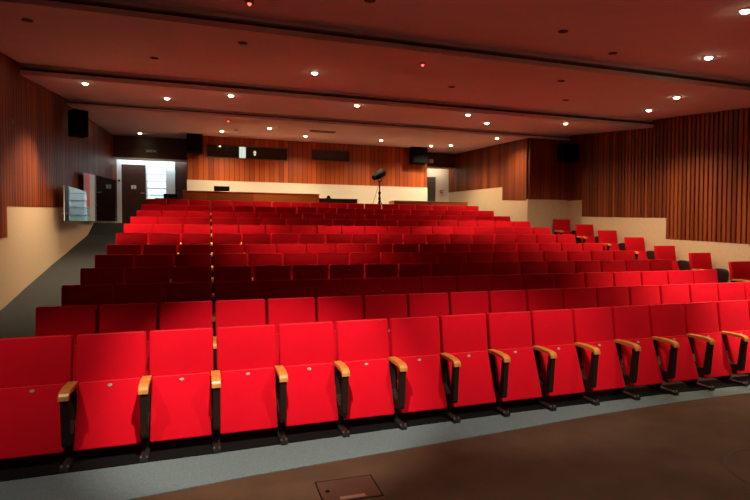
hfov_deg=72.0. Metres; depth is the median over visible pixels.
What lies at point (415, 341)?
seat
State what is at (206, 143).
window
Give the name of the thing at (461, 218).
seat
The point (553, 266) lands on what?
seat
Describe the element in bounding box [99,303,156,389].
seat
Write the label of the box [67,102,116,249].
wall
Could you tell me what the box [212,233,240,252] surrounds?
seat
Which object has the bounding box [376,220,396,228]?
seat
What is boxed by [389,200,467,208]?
desk
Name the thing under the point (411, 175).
wall
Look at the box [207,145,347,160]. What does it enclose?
window
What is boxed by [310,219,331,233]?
seat
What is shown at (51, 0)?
trim
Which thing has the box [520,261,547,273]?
seat
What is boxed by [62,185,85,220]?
guard
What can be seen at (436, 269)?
seat
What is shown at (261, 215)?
seat
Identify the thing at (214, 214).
seat
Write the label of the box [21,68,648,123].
trim
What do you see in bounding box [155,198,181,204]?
desk
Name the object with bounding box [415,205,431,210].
seat
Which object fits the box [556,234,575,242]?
seat
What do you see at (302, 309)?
seat
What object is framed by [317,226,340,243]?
seat
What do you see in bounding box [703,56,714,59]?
recessed light
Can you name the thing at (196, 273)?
seat
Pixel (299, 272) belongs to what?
seat
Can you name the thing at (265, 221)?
seat
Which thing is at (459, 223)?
seat
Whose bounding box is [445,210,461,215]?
seat
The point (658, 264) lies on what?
seat
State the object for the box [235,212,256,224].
seat
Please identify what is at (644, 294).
seat
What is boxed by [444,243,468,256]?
seat
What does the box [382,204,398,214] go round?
seat
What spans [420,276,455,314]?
seat
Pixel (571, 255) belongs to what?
seat
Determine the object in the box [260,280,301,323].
seat
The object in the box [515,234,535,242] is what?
seat
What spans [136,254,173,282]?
seat
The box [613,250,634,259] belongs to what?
seat
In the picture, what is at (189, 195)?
desk
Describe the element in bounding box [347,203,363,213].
seat
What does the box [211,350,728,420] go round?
floor
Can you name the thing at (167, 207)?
seat
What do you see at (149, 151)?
exit sign
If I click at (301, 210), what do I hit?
seat
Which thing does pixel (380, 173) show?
spotlight
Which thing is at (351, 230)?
seat
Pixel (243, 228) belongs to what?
seat
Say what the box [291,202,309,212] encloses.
seat
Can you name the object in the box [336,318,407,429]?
seat
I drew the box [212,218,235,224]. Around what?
seat
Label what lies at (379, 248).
seat
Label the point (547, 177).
wall
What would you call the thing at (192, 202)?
seat
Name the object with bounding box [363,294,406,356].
seat
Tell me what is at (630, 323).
seat
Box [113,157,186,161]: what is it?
trim
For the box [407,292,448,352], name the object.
seat
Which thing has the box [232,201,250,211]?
seat
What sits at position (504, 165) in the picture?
wall
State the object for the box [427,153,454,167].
wall
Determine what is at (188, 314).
seat
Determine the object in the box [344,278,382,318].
seat
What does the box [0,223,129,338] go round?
floor
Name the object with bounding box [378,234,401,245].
seat
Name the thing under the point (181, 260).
seat
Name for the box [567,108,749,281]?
wall
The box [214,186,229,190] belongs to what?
monitor
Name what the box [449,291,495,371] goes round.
seat
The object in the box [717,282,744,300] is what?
seat
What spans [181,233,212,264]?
seat
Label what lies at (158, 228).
seat
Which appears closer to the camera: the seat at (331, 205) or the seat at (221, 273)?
the seat at (221, 273)
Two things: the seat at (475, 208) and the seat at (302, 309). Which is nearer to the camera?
the seat at (302, 309)
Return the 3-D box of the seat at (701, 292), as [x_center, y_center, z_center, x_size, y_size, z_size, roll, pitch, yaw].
[4.905,0.980,7.465,0.572,0.966,0.474,0,2,-18]
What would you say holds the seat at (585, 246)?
on the floor
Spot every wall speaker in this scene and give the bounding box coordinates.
[68,109,88,137]
[186,133,202,153]
[409,147,427,163]
[557,143,579,162]
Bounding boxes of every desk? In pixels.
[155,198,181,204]
[182,190,319,212]
[319,198,357,207]
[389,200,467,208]
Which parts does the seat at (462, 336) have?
backrest, panel, armrest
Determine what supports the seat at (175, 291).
on the floor
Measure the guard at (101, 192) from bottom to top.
1.370 m
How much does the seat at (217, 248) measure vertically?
0.966 m
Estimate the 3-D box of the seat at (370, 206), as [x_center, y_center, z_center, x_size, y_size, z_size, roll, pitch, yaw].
[0.021,-0.909,15.443,0.572,0.966,0.474,0,2,-18]
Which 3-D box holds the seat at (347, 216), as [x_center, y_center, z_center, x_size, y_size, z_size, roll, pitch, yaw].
[-0.460,-0.455,13.351,0.572,0.966,0.474,0,2,-18]
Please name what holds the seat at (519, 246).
on the floor
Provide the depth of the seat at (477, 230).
12.53 m
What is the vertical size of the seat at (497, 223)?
0.966 m
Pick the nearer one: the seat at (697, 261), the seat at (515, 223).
the seat at (697, 261)
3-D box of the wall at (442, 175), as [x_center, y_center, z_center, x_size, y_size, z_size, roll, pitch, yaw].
[2.146,-2.297,20.197,1.660,2.820,0.100,0,2,-18]
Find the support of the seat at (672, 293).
on the floor at (726, 350)
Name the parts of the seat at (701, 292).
backrest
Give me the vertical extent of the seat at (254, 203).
0.966 m
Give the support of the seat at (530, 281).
on the floor
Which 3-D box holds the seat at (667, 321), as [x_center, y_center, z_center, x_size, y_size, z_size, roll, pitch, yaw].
[3.607,1.142,6.118,0.572,0.966,0.474,0,2,-19]
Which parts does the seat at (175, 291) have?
backrest, panel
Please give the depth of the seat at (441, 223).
13.20 m
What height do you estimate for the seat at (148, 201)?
0.966 m
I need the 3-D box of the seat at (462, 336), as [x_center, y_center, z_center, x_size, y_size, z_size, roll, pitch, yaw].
[1.000,1.160,5.241,0.572,0.966,0.474,0,2,-19]
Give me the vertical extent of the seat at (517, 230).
0.966 m
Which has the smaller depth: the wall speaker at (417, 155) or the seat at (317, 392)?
the seat at (317, 392)
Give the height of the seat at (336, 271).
0.966 m
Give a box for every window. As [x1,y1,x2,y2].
[147,167,165,198]
[206,143,287,160]
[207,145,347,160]
[311,148,349,161]
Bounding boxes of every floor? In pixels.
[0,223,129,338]
[0,385,749,499]
[64,374,749,499]
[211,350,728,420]
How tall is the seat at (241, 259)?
0.966 m
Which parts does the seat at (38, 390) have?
backrest, armrest, panel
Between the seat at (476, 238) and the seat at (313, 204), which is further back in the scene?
the seat at (313, 204)
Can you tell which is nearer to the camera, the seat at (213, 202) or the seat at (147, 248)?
the seat at (147, 248)
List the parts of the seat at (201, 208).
backrest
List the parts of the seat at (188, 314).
backrest, panel, armrest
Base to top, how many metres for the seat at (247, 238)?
0.966 m
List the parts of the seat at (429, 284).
backrest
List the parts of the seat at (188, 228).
backrest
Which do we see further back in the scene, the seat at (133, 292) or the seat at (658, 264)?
the seat at (658, 264)
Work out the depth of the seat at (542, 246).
10.98 m
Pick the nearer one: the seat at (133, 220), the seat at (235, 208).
the seat at (133, 220)
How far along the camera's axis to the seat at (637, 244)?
12.75 m
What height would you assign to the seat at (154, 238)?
0.966 m
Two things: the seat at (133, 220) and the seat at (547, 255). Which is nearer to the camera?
the seat at (547, 255)
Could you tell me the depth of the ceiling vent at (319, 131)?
14.70 m
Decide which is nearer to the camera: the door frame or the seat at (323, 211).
the seat at (323, 211)
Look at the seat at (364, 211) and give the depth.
14.48 m
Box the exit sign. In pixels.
[144,148,157,153]
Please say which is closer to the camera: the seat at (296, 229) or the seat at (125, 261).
the seat at (125, 261)
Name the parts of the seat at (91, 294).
backrest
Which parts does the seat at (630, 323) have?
backrest, panel, armrest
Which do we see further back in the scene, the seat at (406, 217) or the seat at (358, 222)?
the seat at (406, 217)
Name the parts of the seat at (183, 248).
backrest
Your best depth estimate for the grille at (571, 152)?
15.13 m
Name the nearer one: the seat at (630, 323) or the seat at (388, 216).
the seat at (630, 323)
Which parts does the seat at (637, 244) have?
backrest, panel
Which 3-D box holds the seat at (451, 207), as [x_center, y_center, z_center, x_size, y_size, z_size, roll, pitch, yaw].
[2.639,-0.926,16.283,0.572,0.966,0.474,0,2,-18]
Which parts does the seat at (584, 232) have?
backrest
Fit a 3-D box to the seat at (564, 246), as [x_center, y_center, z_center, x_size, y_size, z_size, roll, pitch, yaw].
[4.331,0.338,11.037,0.572,0.966,0.474,0,2,-18]
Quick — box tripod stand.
[373,182,381,203]
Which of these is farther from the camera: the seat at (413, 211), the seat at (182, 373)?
the seat at (413, 211)
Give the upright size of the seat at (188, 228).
0.966 m
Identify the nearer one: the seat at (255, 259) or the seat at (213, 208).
the seat at (255, 259)
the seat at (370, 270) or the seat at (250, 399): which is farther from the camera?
the seat at (370, 270)
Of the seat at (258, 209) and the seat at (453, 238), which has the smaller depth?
the seat at (453, 238)
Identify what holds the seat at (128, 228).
on the floor
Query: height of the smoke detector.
0.064 m
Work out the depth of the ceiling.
7.90 m
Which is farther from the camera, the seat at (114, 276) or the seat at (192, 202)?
the seat at (192, 202)
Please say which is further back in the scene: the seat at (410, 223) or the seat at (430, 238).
the seat at (410, 223)
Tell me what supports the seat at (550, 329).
on the floor strip
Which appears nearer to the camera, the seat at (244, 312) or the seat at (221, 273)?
the seat at (244, 312)
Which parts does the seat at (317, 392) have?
backrest, panel, armrest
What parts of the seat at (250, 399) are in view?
backrest, armrest, panel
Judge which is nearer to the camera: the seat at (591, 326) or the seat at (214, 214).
the seat at (591, 326)
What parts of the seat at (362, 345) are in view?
backrest, panel, armrest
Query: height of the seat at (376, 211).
0.966 m
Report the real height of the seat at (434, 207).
0.966 m
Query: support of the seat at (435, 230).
on the floor
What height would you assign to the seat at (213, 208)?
0.966 m
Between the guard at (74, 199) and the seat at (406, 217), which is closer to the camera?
the guard at (74, 199)
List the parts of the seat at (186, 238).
backrest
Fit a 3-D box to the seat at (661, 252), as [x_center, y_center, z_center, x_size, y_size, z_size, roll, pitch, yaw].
[6.773,0.353,11.822,0.678,0.903,0.474,0,2,-18]
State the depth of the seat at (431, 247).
10.15 m
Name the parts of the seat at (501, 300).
backrest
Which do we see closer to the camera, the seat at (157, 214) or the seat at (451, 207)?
the seat at (157, 214)
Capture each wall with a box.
[0,52,68,309]
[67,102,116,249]
[113,135,186,159]
[117,159,186,222]
[187,180,427,207]
[188,136,426,187]
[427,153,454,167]
[427,168,448,201]
[449,138,527,221]
[526,138,567,233]
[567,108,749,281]
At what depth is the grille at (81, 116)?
11.20 m
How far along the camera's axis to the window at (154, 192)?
19.36 m
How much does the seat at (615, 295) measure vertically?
0.966 m
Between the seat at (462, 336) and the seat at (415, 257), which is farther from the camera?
the seat at (415, 257)
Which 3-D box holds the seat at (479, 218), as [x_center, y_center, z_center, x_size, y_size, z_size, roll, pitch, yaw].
[3.205,-0.479,14.528,0.572,0.966,0.474,0,2,-18]
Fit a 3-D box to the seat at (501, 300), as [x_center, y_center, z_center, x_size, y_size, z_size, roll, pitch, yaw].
[1.768,1.001,6.441,0.572,0.966,0.474,0,2,-18]
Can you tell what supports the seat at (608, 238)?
on the floor
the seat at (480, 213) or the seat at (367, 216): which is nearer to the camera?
the seat at (367, 216)
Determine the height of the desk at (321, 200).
0.815 m
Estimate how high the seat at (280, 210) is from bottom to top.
0.966 m
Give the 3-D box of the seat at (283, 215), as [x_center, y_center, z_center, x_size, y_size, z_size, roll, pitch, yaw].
[-2.031,-0.444,12.847,0.572,0.966,0.474,0,2,-18]
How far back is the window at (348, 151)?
17.28 m
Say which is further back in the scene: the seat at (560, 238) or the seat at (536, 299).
the seat at (560, 238)
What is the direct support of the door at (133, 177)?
in the wall at (170, 165)
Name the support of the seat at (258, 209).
on the floor
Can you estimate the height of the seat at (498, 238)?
0.966 m
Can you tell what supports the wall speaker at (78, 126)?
attached to the wall at (33, 149)
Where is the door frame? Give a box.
[146,165,166,198]
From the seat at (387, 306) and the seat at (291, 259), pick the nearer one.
the seat at (387, 306)
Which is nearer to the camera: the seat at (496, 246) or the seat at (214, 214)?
the seat at (496, 246)
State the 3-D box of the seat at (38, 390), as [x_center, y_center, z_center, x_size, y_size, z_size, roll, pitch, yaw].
[-2.674,1.186,4.005,0.624,0.966,0.474,0,2,-19]
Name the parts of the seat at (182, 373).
backrest, panel, armrest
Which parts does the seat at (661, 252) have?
backrest, panel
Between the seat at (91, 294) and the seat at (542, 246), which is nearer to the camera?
the seat at (91, 294)
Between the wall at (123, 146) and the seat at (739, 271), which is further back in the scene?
the wall at (123, 146)
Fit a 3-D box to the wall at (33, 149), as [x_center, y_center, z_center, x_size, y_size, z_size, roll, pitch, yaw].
[-4.926,-0.748,5.304,0.150,4.970,13.150,0,2,-18]
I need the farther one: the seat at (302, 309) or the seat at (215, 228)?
the seat at (215, 228)
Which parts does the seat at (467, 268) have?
backrest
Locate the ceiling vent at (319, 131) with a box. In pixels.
[309,130,335,132]
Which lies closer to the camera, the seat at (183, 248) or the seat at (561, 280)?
the seat at (561, 280)
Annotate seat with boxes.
[0,335,79,472]
[35,305,96,391]
[61,284,112,332]
[73,331,151,462]
[80,268,124,303]
[95,254,133,283]
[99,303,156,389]
[106,244,141,266]
[115,283,163,329]
[116,233,147,253]
[124,224,152,243]
[127,267,168,301]
[130,217,156,232]
[136,211,160,223]
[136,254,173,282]
[141,204,163,216]
[143,244,176,266]
[146,199,166,210]
[149,233,179,253]
[149,327,220,453]
[154,224,181,243]
[158,217,183,232]
[159,301,216,390]
[162,211,185,223]
[165,205,186,216]
[166,282,215,335]
[168,199,188,211]
[171,266,214,311]
[175,254,213,292]
[179,244,212,276]
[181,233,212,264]
[184,224,211,252]
[185,217,211,241]
[187,211,211,233]
[189,205,211,226]
[190,200,210,218]
[211,200,230,205]
[211,206,231,218]
[212,212,233,217]
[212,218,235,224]
[212,225,241,243]
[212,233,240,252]
[213,244,243,253]
[213,253,252,280]
[214,266,251,282]
[214,281,257,300]
[215,299,265,335]
[217,324,287,444]
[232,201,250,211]
[233,206,253,217]
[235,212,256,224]
[237,218,260,232]
[240,225,264,241]
[242,233,269,252]
[245,244,275,265]
[249,253,282,280]
[252,201,270,211]
[254,265,290,298]
[255,206,274,217]
[258,212,279,224]
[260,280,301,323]
[262,218,284,232]
[266,225,290,243]
[268,297,315,383]
[271,233,297,252]
[272,202,290,212]
[276,207,295,217]
[277,244,305,264]
[278,321,349,436]
[281,213,301,224]
[284,253,315,279]
[286,218,308,232]
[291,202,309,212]
[292,225,315,243]
[292,264,327,296]
[297,207,315,218]
[299,234,324,252]
[302,213,322,224]
[303,279,342,321]
[307,244,335,264]
[310,202,327,212]
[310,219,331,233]
[317,208,335,218]
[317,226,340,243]
[317,253,347,278]
[317,295,362,360]
[324,213,343,225]
[326,234,351,252]
[329,203,345,207]
[329,264,362,295]
[332,219,353,233]
[336,208,354,218]
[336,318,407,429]
[337,244,363,263]
[341,226,364,243]
[344,214,363,225]
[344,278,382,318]
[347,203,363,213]
[349,252,378,277]
[352,234,376,251]
[355,208,373,218]
[355,219,375,230]
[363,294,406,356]
[364,263,397,294]
[365,204,381,208]
[365,214,383,219]
[365,226,387,243]
[365,244,391,263]
[374,209,391,219]
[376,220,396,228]
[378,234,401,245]
[380,252,408,275]
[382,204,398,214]
[383,277,419,316]
[384,214,402,219]
[388,226,409,243]
[389,316,460,422]
[392,209,409,219]
[392,244,417,262]
[397,220,416,233]
[398,263,429,292]
[399,204,414,209]
[402,234,425,251]
[404,215,421,225]
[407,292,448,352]
[409,252,437,275]
[410,209,427,219]
[410,226,431,233]
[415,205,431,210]
[418,220,437,226]
[419,243,443,252]
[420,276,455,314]
[423,215,440,224]
[426,234,448,243]
[428,210,444,215]
[430,262,460,278]
[432,205,447,209]
[432,226,452,242]
[438,220,456,226]
[439,313,510,416]
[441,215,458,220]
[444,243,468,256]
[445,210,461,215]
[448,205,462,212]
[449,234,471,243]
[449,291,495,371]
[453,227,473,234]
[456,275,489,301]
[457,221,475,226]
[459,216,475,220]
[461,262,491,290]
[462,210,477,220]
[463,206,478,210]
[465,251,492,261]
[469,243,492,251]
[472,234,493,243]
[474,227,493,234]
[476,216,493,220]
[476,221,494,226]
[478,211,493,216]
[486,311,556,410]
[488,290,540,370]
[490,274,522,290]
[491,262,519,274]
[492,251,517,261]
[493,216,509,221]
[493,234,514,242]
[493,243,515,251]
[494,227,513,233]
[495,221,512,226]
[513,221,530,226]
[513,227,532,234]
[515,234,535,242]
[516,243,538,251]
[518,251,542,261]
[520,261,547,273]
[522,274,554,289]
[525,288,582,367]
[530,309,600,404]
[532,227,550,234]
[535,234,555,243]
[539,243,560,250]
[543,251,567,260]
[547,261,574,273]
[553,219,576,240]
[554,273,584,288]
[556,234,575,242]
[560,243,581,250]
[561,287,596,308]
[567,251,590,260]
[571,307,640,399]
[574,260,600,272]
[575,224,598,242]
[582,243,602,250]
[584,272,613,286]
[590,250,612,259]
[595,286,628,306]
[598,230,624,250]
[600,260,625,271]
[611,305,679,394]
[612,271,640,285]
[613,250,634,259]
[624,237,654,259]
[625,260,649,271]
[628,285,659,305]
[640,271,667,285]
[648,303,715,390]
[649,259,672,270]
[654,246,689,270]
[659,284,689,303]
[667,270,692,284]
[683,301,749,385]
[688,253,728,282]
[688,283,726,349]
[692,270,717,283]
[714,300,749,374]
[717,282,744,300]
[728,261,749,281]
[744,282,749,299]
[747,299,749,317]
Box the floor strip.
[0,376,749,481]
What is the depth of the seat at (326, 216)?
13.29 m
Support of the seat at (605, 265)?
on the floor
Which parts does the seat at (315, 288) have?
backrest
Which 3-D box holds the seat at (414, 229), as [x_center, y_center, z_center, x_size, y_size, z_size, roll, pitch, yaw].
[1.158,-0.064,11.916,0.572,0.966,0.474,0,2,-18]
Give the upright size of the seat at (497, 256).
0.966 m
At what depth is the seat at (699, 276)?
8.74 m
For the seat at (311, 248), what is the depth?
9.47 m
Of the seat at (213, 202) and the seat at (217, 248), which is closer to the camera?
the seat at (217, 248)
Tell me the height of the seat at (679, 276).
0.966 m
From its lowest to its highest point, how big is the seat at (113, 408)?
0.966 m
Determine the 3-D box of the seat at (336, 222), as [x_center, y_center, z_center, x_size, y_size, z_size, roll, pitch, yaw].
[-0.684,-0.253,12.252,0.572,0.966,0.474,0,2,-18]
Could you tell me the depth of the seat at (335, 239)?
10.48 m
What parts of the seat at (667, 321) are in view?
backrest, panel, armrest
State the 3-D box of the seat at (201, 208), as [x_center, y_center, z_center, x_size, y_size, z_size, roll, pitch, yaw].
[-4.402,-0.652,13.028,0.572,0.966,0.474,0,2,-18]
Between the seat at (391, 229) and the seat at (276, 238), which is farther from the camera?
the seat at (391, 229)
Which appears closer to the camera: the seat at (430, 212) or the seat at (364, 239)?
the seat at (364, 239)
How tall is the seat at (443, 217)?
0.966 m
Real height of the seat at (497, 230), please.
0.966 m
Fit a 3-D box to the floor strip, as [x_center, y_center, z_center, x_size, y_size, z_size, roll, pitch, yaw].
[1.788,1.643,5.426,9.980,0.006,0.455,0,2,-18]
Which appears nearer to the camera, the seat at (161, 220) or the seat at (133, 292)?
the seat at (133, 292)
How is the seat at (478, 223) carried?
on the floor
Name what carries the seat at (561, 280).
on the floor
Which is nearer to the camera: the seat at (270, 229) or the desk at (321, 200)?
the seat at (270, 229)
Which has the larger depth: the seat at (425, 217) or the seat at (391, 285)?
the seat at (425, 217)
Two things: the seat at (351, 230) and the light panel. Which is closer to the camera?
the seat at (351, 230)
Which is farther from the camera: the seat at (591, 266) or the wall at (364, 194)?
the wall at (364, 194)
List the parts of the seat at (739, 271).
armrest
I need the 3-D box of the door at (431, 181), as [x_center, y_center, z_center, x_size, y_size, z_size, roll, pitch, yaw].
[2.093,-1.864,20.093,0.570,1.960,0.090,0,2,-18]
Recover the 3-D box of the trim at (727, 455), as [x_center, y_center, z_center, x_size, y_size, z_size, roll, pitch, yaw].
[3.241,1.697,3.843,1.070,0.001,1.070,0,2,-18]
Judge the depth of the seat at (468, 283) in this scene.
7.40 m
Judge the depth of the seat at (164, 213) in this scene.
12.13 m
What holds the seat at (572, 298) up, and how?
on the floor at (726, 350)
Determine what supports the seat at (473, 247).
on the floor
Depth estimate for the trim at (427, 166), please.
19.65 m
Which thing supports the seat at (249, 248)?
on the floor
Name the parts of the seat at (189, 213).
backrest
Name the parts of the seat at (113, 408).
backrest, armrest, panel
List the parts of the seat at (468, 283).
backrest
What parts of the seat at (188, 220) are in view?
backrest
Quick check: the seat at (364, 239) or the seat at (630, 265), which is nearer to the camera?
the seat at (630, 265)
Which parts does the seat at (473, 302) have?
backrest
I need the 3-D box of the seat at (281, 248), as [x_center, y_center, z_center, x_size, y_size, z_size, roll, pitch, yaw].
[-1.429,0.376,9.188,0.572,0.966,0.474,0,2,-18]
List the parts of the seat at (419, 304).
backrest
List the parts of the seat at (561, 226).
backrest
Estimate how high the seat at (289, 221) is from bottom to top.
0.966 m
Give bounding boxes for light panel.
[239,147,245,157]
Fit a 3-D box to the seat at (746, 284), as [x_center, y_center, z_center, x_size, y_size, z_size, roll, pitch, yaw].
[5.951,0.973,7.806,0.572,0.966,0.474,0,2,-18]
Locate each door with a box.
[121,164,145,222]
[427,177,435,200]
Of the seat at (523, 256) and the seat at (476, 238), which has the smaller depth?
the seat at (523, 256)
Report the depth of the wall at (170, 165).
17.18 m
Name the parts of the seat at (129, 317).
backrest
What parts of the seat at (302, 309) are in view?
backrest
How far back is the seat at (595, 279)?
8.07 m
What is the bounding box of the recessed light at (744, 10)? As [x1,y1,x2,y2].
[737,8,749,13]
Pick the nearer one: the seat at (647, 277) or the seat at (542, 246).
the seat at (647, 277)
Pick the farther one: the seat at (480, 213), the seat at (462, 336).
the seat at (480, 213)
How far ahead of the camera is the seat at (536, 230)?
13.03 m
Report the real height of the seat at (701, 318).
0.966 m
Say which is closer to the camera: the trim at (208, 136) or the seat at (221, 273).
the seat at (221, 273)
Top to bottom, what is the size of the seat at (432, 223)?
0.966 m
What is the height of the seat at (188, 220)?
0.966 m
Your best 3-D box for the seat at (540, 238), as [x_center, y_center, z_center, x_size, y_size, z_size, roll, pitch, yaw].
[4.057,0.123,11.888,0.572,0.966,0.474,0,2,-18]
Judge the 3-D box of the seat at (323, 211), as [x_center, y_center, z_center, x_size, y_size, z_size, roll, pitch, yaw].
[-1.260,-0.673,14.037,0.572,0.966,0.474,0,2,-18]
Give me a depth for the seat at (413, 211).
14.99 m
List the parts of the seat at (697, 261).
backrest, panel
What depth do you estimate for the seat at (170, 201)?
13.88 m
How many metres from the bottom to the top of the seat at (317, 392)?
0.966 m
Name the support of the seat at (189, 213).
on the floor
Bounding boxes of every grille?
[75,109,87,135]
[413,147,426,162]
[563,144,579,160]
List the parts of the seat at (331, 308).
backrest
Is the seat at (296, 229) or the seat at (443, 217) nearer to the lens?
the seat at (296, 229)
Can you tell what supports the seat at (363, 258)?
on the floor
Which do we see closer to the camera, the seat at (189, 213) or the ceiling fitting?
the ceiling fitting
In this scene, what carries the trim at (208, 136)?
attached to the wall at (411, 175)
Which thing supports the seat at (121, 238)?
on the floor
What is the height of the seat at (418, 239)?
0.966 m
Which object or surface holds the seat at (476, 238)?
on the floor
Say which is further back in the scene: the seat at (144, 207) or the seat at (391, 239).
the seat at (144, 207)
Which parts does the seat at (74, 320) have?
backrest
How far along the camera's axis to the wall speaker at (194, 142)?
15.65 m
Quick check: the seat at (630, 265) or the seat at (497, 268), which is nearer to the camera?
the seat at (497, 268)
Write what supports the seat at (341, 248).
on the floor
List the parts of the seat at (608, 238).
backrest, panel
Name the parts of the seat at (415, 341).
backrest, panel, armrest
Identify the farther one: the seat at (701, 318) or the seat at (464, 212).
the seat at (464, 212)
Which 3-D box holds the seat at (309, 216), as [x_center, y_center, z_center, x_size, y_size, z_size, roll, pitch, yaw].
[-1.508,-0.448,13.015,0.572,0.966,0.474,0,2,-18]
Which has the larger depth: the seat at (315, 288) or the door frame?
the door frame
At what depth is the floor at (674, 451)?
4.05 m
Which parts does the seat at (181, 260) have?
backrest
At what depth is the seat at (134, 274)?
6.92 m
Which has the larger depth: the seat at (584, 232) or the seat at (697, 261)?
the seat at (584, 232)
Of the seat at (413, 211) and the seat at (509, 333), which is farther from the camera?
the seat at (413, 211)
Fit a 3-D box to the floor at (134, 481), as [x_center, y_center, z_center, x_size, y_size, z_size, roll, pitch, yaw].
[2.194,1.653,5.323,13.490,0.006,1.600,0,2,-18]
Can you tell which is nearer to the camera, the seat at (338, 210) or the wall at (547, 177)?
the seat at (338, 210)
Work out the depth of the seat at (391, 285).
7.06 m
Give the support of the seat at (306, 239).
on the floor
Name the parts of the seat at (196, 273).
backrest, panel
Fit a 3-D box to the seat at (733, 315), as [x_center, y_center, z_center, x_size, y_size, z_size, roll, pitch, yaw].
[4.649,1.134,6.469,0.572,0.966,0.474,0,2,-19]
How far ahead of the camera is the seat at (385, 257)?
8.94 m
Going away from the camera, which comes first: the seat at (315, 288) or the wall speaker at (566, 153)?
the seat at (315, 288)
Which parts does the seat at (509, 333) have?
backrest, panel, armrest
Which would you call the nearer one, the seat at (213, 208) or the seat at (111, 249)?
the seat at (111, 249)
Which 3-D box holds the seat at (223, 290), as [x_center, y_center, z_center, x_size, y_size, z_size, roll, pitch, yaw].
[-1.650,0.873,6.285,0.572,0.966,0.474,0,2,-18]
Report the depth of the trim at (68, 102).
13.21 m
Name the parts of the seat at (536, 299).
backrest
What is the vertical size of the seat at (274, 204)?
0.966 m
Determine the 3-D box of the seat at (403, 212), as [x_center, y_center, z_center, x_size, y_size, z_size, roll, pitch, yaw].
[0.835,-0.687,14.709,0.572,0.966,0.474,0,2,-18]
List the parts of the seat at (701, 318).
backrest, panel, armrest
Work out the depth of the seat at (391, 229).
11.86 m
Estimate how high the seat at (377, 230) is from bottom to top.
0.966 m
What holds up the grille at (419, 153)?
attached to the wall speaker at (417, 155)
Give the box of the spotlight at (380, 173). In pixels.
[372,169,385,181]
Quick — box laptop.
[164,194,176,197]
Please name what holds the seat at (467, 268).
on the floor
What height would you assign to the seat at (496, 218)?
0.966 m
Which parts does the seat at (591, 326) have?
backrest, panel, armrest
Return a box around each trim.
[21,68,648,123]
[51,0,749,86]
[68,102,563,137]
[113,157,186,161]
[187,136,399,186]
[427,166,455,169]
[724,449,749,483]
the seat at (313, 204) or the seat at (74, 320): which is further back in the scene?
the seat at (313, 204)
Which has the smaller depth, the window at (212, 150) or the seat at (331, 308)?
the seat at (331, 308)
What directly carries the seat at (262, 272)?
on the floor
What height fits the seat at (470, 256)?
0.966 m
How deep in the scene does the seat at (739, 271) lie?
10.20 m
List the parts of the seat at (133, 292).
backrest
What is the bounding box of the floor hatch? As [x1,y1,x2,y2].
[315,475,383,499]
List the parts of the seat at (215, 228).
backrest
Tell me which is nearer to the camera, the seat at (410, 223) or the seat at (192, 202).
the seat at (410, 223)
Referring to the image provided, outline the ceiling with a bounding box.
[0,0,749,153]
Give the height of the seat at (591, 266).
0.966 m
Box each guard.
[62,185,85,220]
[83,172,116,220]
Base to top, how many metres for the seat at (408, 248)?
0.966 m
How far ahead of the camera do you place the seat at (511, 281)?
7.57 m
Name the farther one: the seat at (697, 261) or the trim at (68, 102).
the trim at (68, 102)
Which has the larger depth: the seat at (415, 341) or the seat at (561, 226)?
the seat at (561, 226)
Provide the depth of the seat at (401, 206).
15.89 m
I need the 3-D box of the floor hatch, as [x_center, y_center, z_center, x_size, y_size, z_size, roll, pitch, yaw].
[-0.189,1.692,3.666,0.426,0.009,0.326,0,2,-17]
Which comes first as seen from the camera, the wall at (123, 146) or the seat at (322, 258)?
the seat at (322, 258)
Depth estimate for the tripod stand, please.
16.28 m
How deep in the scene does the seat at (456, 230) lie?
12.36 m
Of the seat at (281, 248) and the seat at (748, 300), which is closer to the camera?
the seat at (748, 300)
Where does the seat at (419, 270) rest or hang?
on the floor
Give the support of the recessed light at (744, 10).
in the ceiling
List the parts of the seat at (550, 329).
backrest, panel, armrest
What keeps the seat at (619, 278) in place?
on the floor
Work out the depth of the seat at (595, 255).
10.29 m
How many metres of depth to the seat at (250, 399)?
4.57 m
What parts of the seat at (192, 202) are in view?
backrest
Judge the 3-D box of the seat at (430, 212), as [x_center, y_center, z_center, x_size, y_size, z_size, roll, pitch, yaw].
[1.883,-0.694,15.045,0.572,0.966,0.474,0,2,-18]
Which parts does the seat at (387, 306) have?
backrest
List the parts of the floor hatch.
handle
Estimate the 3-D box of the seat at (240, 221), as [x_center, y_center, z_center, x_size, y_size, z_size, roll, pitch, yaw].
[-2.779,-0.239,11.580,0.572,0.966,0.474,0,2,-18]

